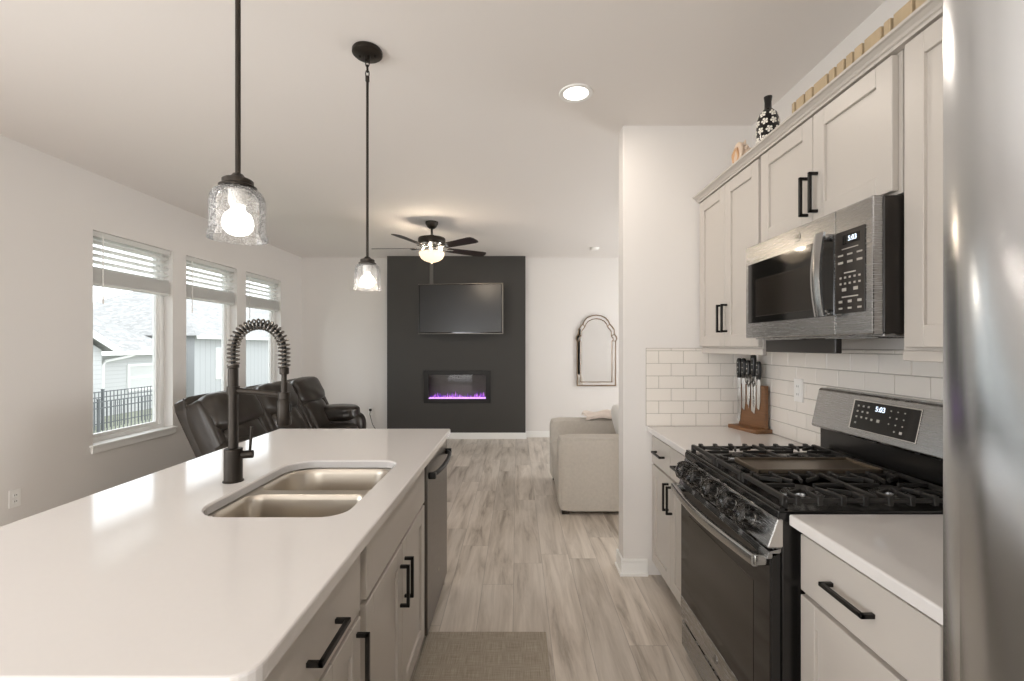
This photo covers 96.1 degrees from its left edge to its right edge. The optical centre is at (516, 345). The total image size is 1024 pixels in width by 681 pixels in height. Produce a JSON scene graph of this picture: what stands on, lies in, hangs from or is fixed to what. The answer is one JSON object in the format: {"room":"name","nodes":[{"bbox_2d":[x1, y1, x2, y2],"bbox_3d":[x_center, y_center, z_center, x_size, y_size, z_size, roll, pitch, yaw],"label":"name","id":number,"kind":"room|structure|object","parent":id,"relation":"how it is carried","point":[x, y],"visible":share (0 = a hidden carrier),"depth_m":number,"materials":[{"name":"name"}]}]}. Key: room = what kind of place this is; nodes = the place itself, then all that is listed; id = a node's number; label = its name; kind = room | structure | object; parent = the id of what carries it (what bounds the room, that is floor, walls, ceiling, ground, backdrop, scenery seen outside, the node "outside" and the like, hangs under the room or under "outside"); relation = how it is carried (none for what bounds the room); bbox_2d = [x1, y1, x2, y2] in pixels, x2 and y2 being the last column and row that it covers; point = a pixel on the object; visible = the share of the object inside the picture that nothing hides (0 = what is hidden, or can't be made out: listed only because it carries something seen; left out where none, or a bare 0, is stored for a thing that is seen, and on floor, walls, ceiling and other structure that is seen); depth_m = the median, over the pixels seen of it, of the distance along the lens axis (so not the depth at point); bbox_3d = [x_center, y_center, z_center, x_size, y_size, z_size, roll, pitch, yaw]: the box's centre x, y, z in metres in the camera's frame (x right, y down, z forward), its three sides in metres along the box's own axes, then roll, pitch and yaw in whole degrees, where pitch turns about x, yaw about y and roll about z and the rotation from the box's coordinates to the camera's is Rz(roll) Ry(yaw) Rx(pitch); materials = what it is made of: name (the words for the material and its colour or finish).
{"room":"kitchen","nodes":[
{"label":"kitchen","id":0,"kind":"room"},
{"bbox_2d":[0,135,301,526],"bbox_3d":[-3.380,0.029,2.025,0.160,2.755,10.050,0,0,0],"label":"wall","id":1,"kind":"structure","parent":0,"point":[51,207],"depth_m":3.42,"materials":[{"name":"white paint"}]},
{"bbox_2d":[9,488,20,508],"bbox_3d":[-3.295,1.002,3.020,0.010,0.116,0.072,0,0,0],"label":"wall outlet","id":2,"kind":"object","parent":1,"relation":"attached to","point":[14,495],"visible":1,"depth_m":3.02,"materials":[{"name":"white plastic"}]},
{"bbox_2d":[13,492,17,503],"bbox_3d":[-3.293,1.002,3.020,0.003,0.066,0.030,0,0,0],"label":"receptacle","id":3,"kind":"object","parent":2,"relation":"attached to","point":[15,494],"depth_m":3.02,"materials":[{"name":"white plastic"}]},
{"bbox_2d":[89,238,177,453],"bbox_3d":[-3.360,-0.030,3.995,0.180,1.745,0.890,0,0,0],"label":"window","id":4,"kind":"structure","parent":1,"relation":"in","point":[124,436],"depth_m":4.34,"materials":[{"name":"white paint"}]},
{"bbox_2d":[93,231,169,303],"bbox_3d":[-3.339,-0.617,3.995,0.068,0.568,0.814,0,0,0],"label":"window blind","id":5,"kind":"object","parent":4,"relation":"attached to","point":[102,277],"visible":0.89,"depth_m":3.94,"materials":[{"name":"white plastic"}]},
{"bbox_2d":[186,261,229,390],"bbox_3d":[-3.360,-0.030,5.005,0.180,1.745,0.890,0,0,0],"label":"window","id":6,"kind":"structure","parent":1,"relation":"in","point":[225,309],"depth_m":5.35,"materials":[{"name":"white paint"}]},
{"bbox_2d":[186,256,234,312],"bbox_3d":[-3.339,-0.617,5.005,0.068,0.568,0.814,0,0,0],"label":"window blind","id":7,"kind":"object","parent":6,"relation":"attached to","point":[193,292],"visible":0.89,"depth_m":4.97,"materials":[{"name":"white plastic"}]},
{"bbox_2d":[246,277,274,382],"bbox_3d":[-3.360,-0.030,6.015,0.180,1.745,0.890,0,0,0],"label":"window","id":8,"kind":"structure","parent":1,"relation":"in","point":[271,314],"depth_m":6.38,"materials":[{"name":"white paint"}]},
{"bbox_2d":[246,272,278,318],"bbox_3d":[-3.339,-0.617,6.015,0.068,0.568,0.814,0,0,0],"label":"window blind","id":9,"kind":"object","parent":8,"relation":"attached to","point":[251,301],"visible":0.82,"depth_m":5.99,"materials":[{"name":"white plastic"}]},
{"bbox_2d":[0,0,885,257],"bbox_3d":[0.120,-1.398,2.025,7.160,0.100,10.250,0,0,0],"label":"ceiling","id":10,"kind":"structure","parent":0,"point":[472,133],"depth_m":2.51,"materials":[{"name":"white paint"}]},
{"bbox_2d":[206,0,267,244],"bbox_3d":[-0.640,-0.795,1.055,0.134,1.105,0.134,0,0,0],"label":"pendant light","id":11,"kind":"object","parent":10,"relation":"hanging from","point":[236,221],"visible":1,"depth_m":1.04,"materials":[{"name":"glass"}]},
{"bbox_2d":[218,173,256,206],"bbox_3d":[-0.640,-0.357,1.055,0.078,0.072,0.078,0,0,0],"label":"socket","id":12,"kind":"object","parent":11,"relation":"attached to","point":[238,187],"depth_m":1.04,"materials":[{"name":"brown metal"}]},
{"bbox_2d":[352,41,382,290],"bbox_3d":[-0.683,-0.801,2.100,0.134,1.093,0.134,0,0,0],"label":"pendant light","id":13,"kind":"object","parent":10,"relation":"hanging from","point":[364,51],"visible":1,"depth_m":2.09,"materials":[{"name":"brown metal"}]},
{"bbox_2d":[358,256,375,272],"bbox_3d":[-0.683,-0.369,2.100,0.078,0.072,0.078,0,0,0],"label":"socket","id":14,"kind":"object","parent":13,"relation":"attached to","point":[367,263],"depth_m":2.08,"materials":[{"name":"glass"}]},
{"bbox_2d":[376,220,485,263],"bbox_3d":[-0.974,-1.119,5.029,1.233,0.459,1.272,0,0,0],"label":"ceiling fan","id":15,"kind":"object","parent":10,"relation":"hanging from","point":[431,244],"visible":1,"depth_m":4.92,"materials":[{"name":"brown metal"}]},
{"bbox_2d":[559,83,592,102],"bbox_3d":[0.315,-1.345,2.456,0.180,0.007,0.180,0,0,0],"label":"recessed light","id":16,"kind":"object","parent":10,"relation":"in","point":[572,93],"visible":1,"depth_m":2.45,"materials":[{"name":"white paint"}]},
{"bbox_2d":[590,247,598,250],"bbox_3d":[1.070,-1.331,6.350,0.130,0.034,0.130,0,0,0],"label":"smoke detector","id":17,"kind":"object","parent":10,"relation":"attached to","point":[591,248],"visible":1,"depth_m":6.31,"materials":[{"name":"white plastic"}]},
{"bbox_2d":[387,256,524,432],"bbox_3d":[-0.915,0.029,6.990,2.086,2.755,0.120,0,0,0],"label":"wall","id":18,"kind":"structure","parent":0,"point":[410,353],"depth_m":6.93,"materials":[{"name":"grey paint"}]},
{"bbox_2d":[424,371,490,402],"bbox_3d":[-0.897,0.622,6.978,1.005,0.490,0.132,0,0,0],"label":"electric fireplace","id":19,"kind":"object","parent":18,"relation":"attached to","point":[439,386],"visible":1,"depth_m":7.04,"materials":[{"name":"black glass"}]},
{"bbox_2d":[418,283,502,333],"bbox_3d":[-0.816,-0.538,6.825,1.266,0.738,0.219,0,0,7],"label":"television","id":20,"kind":"object","parent":18,"relation":"attached to","point":[455,308],"visible":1,"depth_m":6.71,"materials":[{"name":"black glass"}]},
{"bbox_2d":[447,433,525,438],"bbox_3d":[-0.915,1.359,6.923,2.114,0.095,0.014,0,0,0],"label":"baseboard","id":21,"kind":"structure","parent":18,"relation":"attached to","point":[452,435],"depth_m":6.92,"materials":[{"name":"white paint"}]},
{"bbox_2d":[302,258,618,430],"bbox_3d":[0.070,0.029,7.100,7.060,2.755,0.100,0,0,0],"label":"wall","id":22,"kind":"structure","parent":0,"point":[344,328],"depth_m":7.05,"materials":[{"name":"white paint"}]},
{"bbox_2d":[368,407,372,414],"bbox_3d":[-2.240,1.007,7.045,0.072,0.116,0.010,0,0,0],"label":"wall outlet","id":23,"kind":"object","parent":22,"relation":"attached to","point":[369,412],"visible":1,"depth_m":7.04,"materials":[{"name":"white plastic"}]},
{"bbox_2d":[525,431,549,436],"bbox_3d":[0.150,1.359,7.043,6.900,0.095,0.014,0,0,0],"label":"baseboard","id":24,"kind":"structure","parent":22,"relation":"attached to","point":[528,433],"depth_m":7.04,"materials":[{"name":"white paint"}]},
{"bbox_2d":[575,315,616,385],"bbox_3d":[1.212,0.073,7.033,0.636,1.091,0.030,0,0,0],"label":"wall mirror","id":25,"kind":"object","parent":22,"relation":"attached to","point":[596,339],"visible":1,"depth_m":7.04,"materials":[{"name":"silver metal"}]},
{"bbox_2d":[410,437,701,680],"bbox_3d":[0.120,1.457,2.025,7.160,0.100,10.250,0,0,0],"label":"floor","id":26,"kind":"structure","parent":0,"point":[516,563],"depth_m":2.79,"materials":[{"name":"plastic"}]},
{"bbox_2d":[174,376,365,457],"bbox_3d":[-2.191,0.858,4.530,0.826,1.003,2.396,0,0,-3],"label":"leather sofa","id":27,"kind":"object","parent":26,"relation":"on","point":[203,418],"visible":0.46,"depth_m":4.05,"materials":[{"name":"black leather"}]},
{"bbox_2d":[186,388,271,455],"bbox_3d":[-2.270,0.714,3.754,0.411,0.703,0.775,0,0,-3],"label":"cushion","id":28,"kind":"object","parent":27,"relation":"on","point":[206,414],"depth_m":3.44,"materials":[{"name":"brown leather"}]},
{"bbox_2d":[252,381,310,430],"bbox_3d":[-2.317,0.711,4.526,0.411,0.709,0.775,0,0,-4],"label":"cushion","id":29,"kind":"object","parent":27,"relation":"on","point":[299,418],"depth_m":4.44,"materials":[{"name":"brown leather"}]},
{"bbox_2d":[289,376,330,428],"bbox_3d":[-2.365,0.712,5.298,0.410,0.710,0.774,0,0,-4],"label":"cushion","id":30,"kind":"object","parent":27,"relation":"on","point":[312,400],"depth_m":5.16,"materials":[{"name":"brown leather"}]},
{"bbox_2d":[318,423,358,428],"bbox_3d":[-2.056,1.117,5.160,0.473,0.422,0.615,0,0,-3],"label":"seat cushion","id":31,"kind":"object","parent":27,"relation":"on","point":[324,425],"depth_m":5.21,"materials":[{"name":"brown leather"}]},
{"bbox_2d":[264,555,369,680],"bbox_3d":[-0.717,0.965,0.979,0.667,0.884,0.538,0,0,0],"label":"base cabinet","id":32,"kind":"object","parent":26,"relation":"on","point":[327,648],"visible":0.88,"depth_m":1.03,"materials":[{"name":"beige paint"}]},
{"bbox_2d":[357,470,423,680],"bbox_3d":[-0.717,0.965,1.675,0.667,0.884,0.846,0,0,0],"label":"base cabinet","id":33,"kind":"object","parent":26,"relation":"on","point":[392,561],"visible":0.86,"depth_m":1.61,"materials":[{"name":"beige paint"}]},
{"bbox_2d":[0,429,449,680],"bbox_3d":[-0.902,0.508,1.706,1.016,0.030,2.048,0,0,0],"label":"countertop","id":34,"kind":"structure","parent":33,"relation":"on","point":[134,580],"depth_m":1.03,"materials":[{"name":"white stone"}]},
{"bbox_2d":[222,318,291,483],"bbox_3d":[-0.942,0.197,1.670,0.245,0.592,0.068,0,0,0],"label":"kitchen faucet","id":35,"kind":"object","parent":34,"relation":"on","point":[233,456],"visible":1,"depth_m":1.66,"materials":[{"name":"brown metal"}]},
{"bbox_2d":[207,468,391,516],"bbox_3d":[-0.730,0.630,1.647,0.510,0.211,0.705,0,0,0],"label":"sink","id":36,"kind":"object","parent":34,"relation":"in","point":[308,492],"visible":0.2,"depth_m":1.62,"materials":[{"name":"silver metal"}]},
{"bbox_2d":[423,439,451,635],"bbox_3d":[-0.689,0.968,2.401,0.663,0.879,0.594,0,0,0],"label":"dishwasher","id":37,"kind":"object","parent":26,"relation":"on","point":[435,472],"visible":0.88,"depth_m":2.29,"materials":[{"name":"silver metal"}]},
{"bbox_2d":[412,632,550,680],"bbox_3d":[-0.149,1.403,1.025,0.582,0.008,2.450,0,0,0],"label":"kitchen mat","id":38,"kind":"object","parent":26,"relation":"on","point":[444,656],"visible":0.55,"depth_m":2.06,"materials":[{"name":"beige fabric"}]},
{"bbox_2d":[550,417,618,513],"bbox_3d":[0.838,1.007,4.350,1.005,0.800,1.100,0,0,0],"label":"sofa","id":39,"kind":"object","parent":26,"relation":"on","point":[584,454],"visible":0.58,"depth_m":3.80,"materials":[{"name":"grey fabric"}]},
{"bbox_2d":[551,440,556,467],"bbox_3d":[0.698,1.032,4.370,0.725,0.170,0.690,0,0,0],"label":"seat cushion","id":40,"kind":"object","parent":39,"relation":"on","point":[553,442],"depth_m":4.30,"materials":[{"name":"grey fabric"}]},
{"bbox_2d":[581,409,611,419],"bbox_3d":[0.911,0.713,4.810,0.447,0.094,0.241,0,0,0],"label":"throw blanket","id":41,"kind":"object","parent":39,"relation":"on","point":[606,413],"visible":0.72,"depth_m":4.71,"materials":[{"name":"beige fabric"}]},
{"bbox_2d":[611,404,618,433],"bbox_3d":[0.985,0.742,4.300,0.171,0.374,0.460,0,0,0],"label":"throw pillow","id":42,"kind":"object","parent":39,"relation":"on","point":[615,408],"visible":0.3,"depth_m":4.25,"materials":[{"name":"white fabric"}]},
{"bbox_2d":[651,435,685,604],"bbox_3d":[1.111,0.965,2.467,0.648,0.884,0.699,0,0,0],"label":"base cabinet","id":43,"kind":"object","parent":26,"relation":"on","point":[666,507],"visible":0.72,"depth_m":2.51,"materials":[{"name":"beige paint"}]},
{"bbox_2d":[647,426,806,455],"bbox_3d":[1.117,0.508,2.466,0.643,0.030,0.705,0,0,0],"label":"countertop","id":44,"kind":"structure","parent":43,"relation":"on","point":[680,438],"depth_m":2.46,"materials":[{"name":"white stone"}]},
{"bbox_2d":[728,383,772,433],"bbox_3d":[1.362,0.360,2.675,0.130,0.265,0.230,0,0,-15],"label":"knife block","id":45,"kind":"object","parent":44,"relation":"on","point":[757,423],"visible":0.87,"depth_m":2.63,"materials":[{"name":"brown wood"}]},
{"bbox_2d":[736,358,740,420],"bbox_3d":[1.335,0.267,2.763,0.022,0.383,0.031,0,0,-15],"label":"kitchen knife","id":46,"kind":"object","parent":45,"relation":"attached to","point":[738,363],"visible":0.98,"depth_m":2.76,"materials":[{"name":"silver metal"}]},
{"bbox_2d":[741,358,745,409],"bbox_3d":[1.344,0.229,2.727,0.022,0.308,0.031,0,0,-15],"label":"kitchen knife","id":47,"kind":"object","parent":45,"relation":"attached to","point":[743,360],"visible":0.93,"depth_m":2.72,"materials":[{"name":"silver metal"}]},
{"bbox_2d":[745,360,750,403],"bbox_3d":[1.353,0.219,2.691,0.022,0.268,0.031,0,0,-15],"label":"kitchen knife","id":48,"kind":"object","parent":45,"relation":"attached to","point":[747,364],"visible":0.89,"depth_m":2.68,"materials":[{"name":"silver metal"}]},
{"bbox_2d":[745,374,752,407],"bbox_3d":[1.342,0.265,2.666,0.008,0.196,0.058,0,0,-15],"label":"scissors","id":49,"kind":"object","parent":45,"relation":"hanging from","point":[748,378],"visible":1,"depth_m":2.66,"materials":[{"name":"silver metal"}]},
{"bbox_2d":[750,355,756,413],"bbox_3d":[1.363,0.221,2.653,0.022,0.343,0.036,0,0,-15],"label":"kitchen knife","id":50,"kind":"object","parent":45,"relation":"attached to","point":[753,361],"visible":0.88,"depth_m":2.65,"materials":[{"name":"silver metal"}]},
{"bbox_2d":[755,361,761,409],"bbox_3d":[1.373,0.229,2.616,0.022,0.278,0.031,0,0,-15],"label":"kitchen knife","id":51,"kind":"object","parent":45,"relation":"attached to","point":[758,367],"visible":1,"depth_m":2.61,"materials":[{"name":"silver metal"}]},
{"bbox_2d":[671,388,942,680],"bbox_3d":[1.050,0.799,1.730,0.751,1.215,0.756,0,0,0],"label":"gas range","id":52,"kind":"object","parent":26,"relation":"on","point":[741,591],"visible":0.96,"depth_m":1.60,"materials":[{"name":"black metal"}]},
{"bbox_2d":[685,450,942,518],"bbox_3d":[1.071,0.487,1.730,0.607,0.050,0.756,0,0,0],"label":"cooktop","id":53,"kind":"object","parent":52,"relation":"in","point":[774,494],"depth_m":1.56,"materials":[{"name":"black metal"}]},
{"bbox_2d":[854,405,905,434],"bbox_3d":[1.359,0.276,1.730,0.018,0.079,0.228,0,0,0],"label":"print","id":54,"kind":"object","parent":52,"relation":"attached to","point":[876,419],"depth_m":1.72,"materials":[{"name":"grey"}]},
{"bbox_2d":[801,534,942,680],"bbox_3d":[1.111,0.965,1.115,0.648,0.884,0.460,0,0,0],"label":"base cabinet","id":55,"kind":"object","parent":26,"relation":"on","point":[854,628],"visible":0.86,"depth_m":1.11,"materials":[{"name":"beige paint"}]},
{"bbox_2d":[789,514,942,624],"bbox_3d":[1.117,0.508,0.955,0.643,0.030,0.785,0,0,0],"label":"countertop","id":56,"kind":"structure","parent":55,"relation":"on","point":[903,553],"depth_m":1.13,"materials":[{"name":"white stone"}]},
{"bbox_2d":[943,0,1023,680],"bbox_3d":[0.916,0.487,0.093,0.967,1.840,0.926,0,0,0],"label":"refrigerator","id":57,"kind":"object","parent":26,"relation":"on","point":[983,40],"visible":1,"depth_m":0.50,"materials":[{"name":"silver metal"}]},
{"bbox_2d":[619,126,751,574],"bbox_3d":[2.125,0.029,2.880,2.950,2.755,0.120,0,0,0],"label":"wall partition","id":58,"kind":"structure","parent":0,"point":[662,169],"depth_m":2.82,"materials":[{"name":"white paint"}]},
{"bbox_2d":[615,549,647,576],"bbox_3d":[2.113,1.355,2.880,2.974,0.105,0.168,0,0,0],"label":"baseboard","id":59,"kind":"structure","parent":58,"relation":"attached to","point":[626,567],"depth_m":2.81,"materials":[{"name":"white paint"}]},
{"bbox_2d":[752,0,940,495],"bbox_3d":[1.490,0.029,-0.030,0.100,2.755,5.940,0,0,0],"label":"wall","id":60,"kind":"structure","parent":0,"point":[887,9],"depth_m":1.99,"materials":[{"name":"white paint"}]},
{"bbox_2d":[700,159,766,354],"bbox_3d":[1.252,-0.413,2.458,0.352,0.916,0.693,0,0,0],"label":"upper cabinet","id":61,"kind":"object","parent":60,"relation":"attached to","point":[730,218],"visible":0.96,"depth_m":2.41,"materials":[{"name":"beige paint"}]},
{"bbox_2d":[731,140,750,163],"bbox_3d":[1.255,-0.997,2.540,0.165,0.251,0.136,0,0,-26],"label":"conch shell","id":62,"kind":"object","parent":61,"relation":"on","point":[739,150],"visible":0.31,"depth_m":2.49,"materials":[{"name":"beige"}]},
{"bbox_2d":[756,95,779,143],"bbox_3d":[1.206,-1.033,2.210,0.106,0.322,0.106,0,0,0],"label":"flower vase","id":63,"kind":"object","parent":61,"relation":"on","point":[768,120],"visible":0.42,"depth_m":2.18,"materials":[{"name":"black ceramic"}]},
{"bbox_2d":[693,0,942,202],"bbox_3d":[1.101,-0.884,1.204,0.060,0.035,3.208,0,0,0],"label":"crown molding","id":64,"kind":"structure","parent":61,"relation":"attached to","point":[893,42],"depth_m":1.55,"materials":[{"name":"beige paint"}]},
{"bbox_2d":[646,348,942,445],"bbox_3d":[1.114,0.254,1.690,0.650,0.478,2.259,0,0,0],"label":"backsplash","id":65,"kind":"structure","parent":60,"relation":"attached to","point":[685,386],"depth_m":2.52,"materials":[{"name":"white tile"}]},
{"bbox_2d":[794,378,802,402],"bbox_3d":[1.425,0.227,2.330,0.010,0.116,0.072,0,0,0],"label":"wall outlet","id":66,"kind":"object","parent":65,"relation":"attached to","point":[798,383],"visible":1,"depth_m":2.32,"materials":[{"name":"white plastic"}]},
{"bbox_2d":[796,383,799,396],"bbox_3d":[1.422,0.227,2.330,0.004,0.068,0.034,0,0,0],"label":"receptacle","id":67,"kind":"object","parent":66,"relation":"attached to","point":[797,384],"depth_m":2.33,"materials":[{"name":"white plastic"}]},
{"bbox_2d":[761,49,903,241],"bbox_3d":[1.252,-0.659,1.728,0.352,0.423,0.759,0,0,0],"label":"upper cabinet","id":68,"kind":"object","parent":60,"relation":"attached to","point":[851,151],"visible":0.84,"depth_m":1.58,"materials":[{"name":"beige paint"}]},
{"bbox_2d":[746,195,903,353],"bbox_3d":[1.207,-0.207,1.728,0.438,0.472,0.752,0,0,0],"label":"microwave","id":69,"kind":"object","parent":68,"relation":"attached to","point":[817,284],"visible":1,"depth_m":1.52,"materials":[{"name":"silver metal"}]},
{"bbox_2d":[838,245,861,309],"bbox_3d":[1.042,-0.212,1.441,0.001,0.193,0.104,0,0,0],"label":"print","id":70,"kind":"object","parent":69,"relation":"attached to","point":[849,256],"depth_m":1.44,"materials":[{"name":"grey"}]},
{"bbox_2d":[792,0,926,112],"bbox_3d":[1.183,-0.950,1.409,0.030,0.156,1.095,0,0,0],"label":"wood board","id":71,"kind":"object","parent":68,"relation":"on","point":[911,6],"visible":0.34,"depth_m":1.56,"materials":[{"name":"beige wood"}]},
{"bbox_2d":[903,16,942,361],"bbox_3d":[1.269,-0.413,0.963,0.318,0.916,0.765,0,0,0],"label":"upper cabinet","id":72,"kind":"object","parent":60,"relation":"attached to","point":[923,55],"visible":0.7,"depth_m":1.26,"materials":[{"name":"beige paint"}]},
{"label":"outside","id":73,"kind":"structure","parent":0,"visible":0},
{"bbox_2d":[95,408,151,432],"bbox_3d":[-31.900,2.857,20.000,56.200,0.200,80.000,0,0,0],"label":"lawn","id":74,"kind":"structure","parent":73,"point":[140,421],"depth_m":16.91,"materials":[{"name":"green plant"}]},
{"bbox_2d":[93,316,151,425],"bbox_3d":[-20.230,-0.321,13.550,12.340,6.145,15.900,0,0,0],"label":"house","id":75,"kind":"structure","parent":74,"relation":"on","point":[122,357],"depth_m":18.70,"materials":[{"name":"grey"}]},
{"bbox_2d":[93,395,151,433],"bbox_3d":[-12.000,2.147,14.000,0.074,1.220,4.000,0,0,0],"label":"metal fence","id":76,"kind":"object","parent":74,"relation":"on","point":[98,401],"visible":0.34,"depth_m":13.74,"materials":[{"name":"grey metal"}]},
{"bbox_2d":[93,386,151,429],"bbox_3d":[-13.500,2.087,16.000,0.074,1.340,4.400,0,0,0],"label":"metal fence","id":77,"kind":"object","parent":74,"relation":"on","point":[102,391],"visible":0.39,"depth_m":15.69,"materials":[{"name":"grey metal"}]},
{"bbox_2d":[93,291,267,396],"bbox_3d":[-20.940,-0.571,31.400,10.920,6.645,18.000,0,0,0],"label":"house","id":78,"kind":"structure","parent":74,"relation":"on","point":[132,311],"depth_m":24.50,"materials":[{"name":"grey"}]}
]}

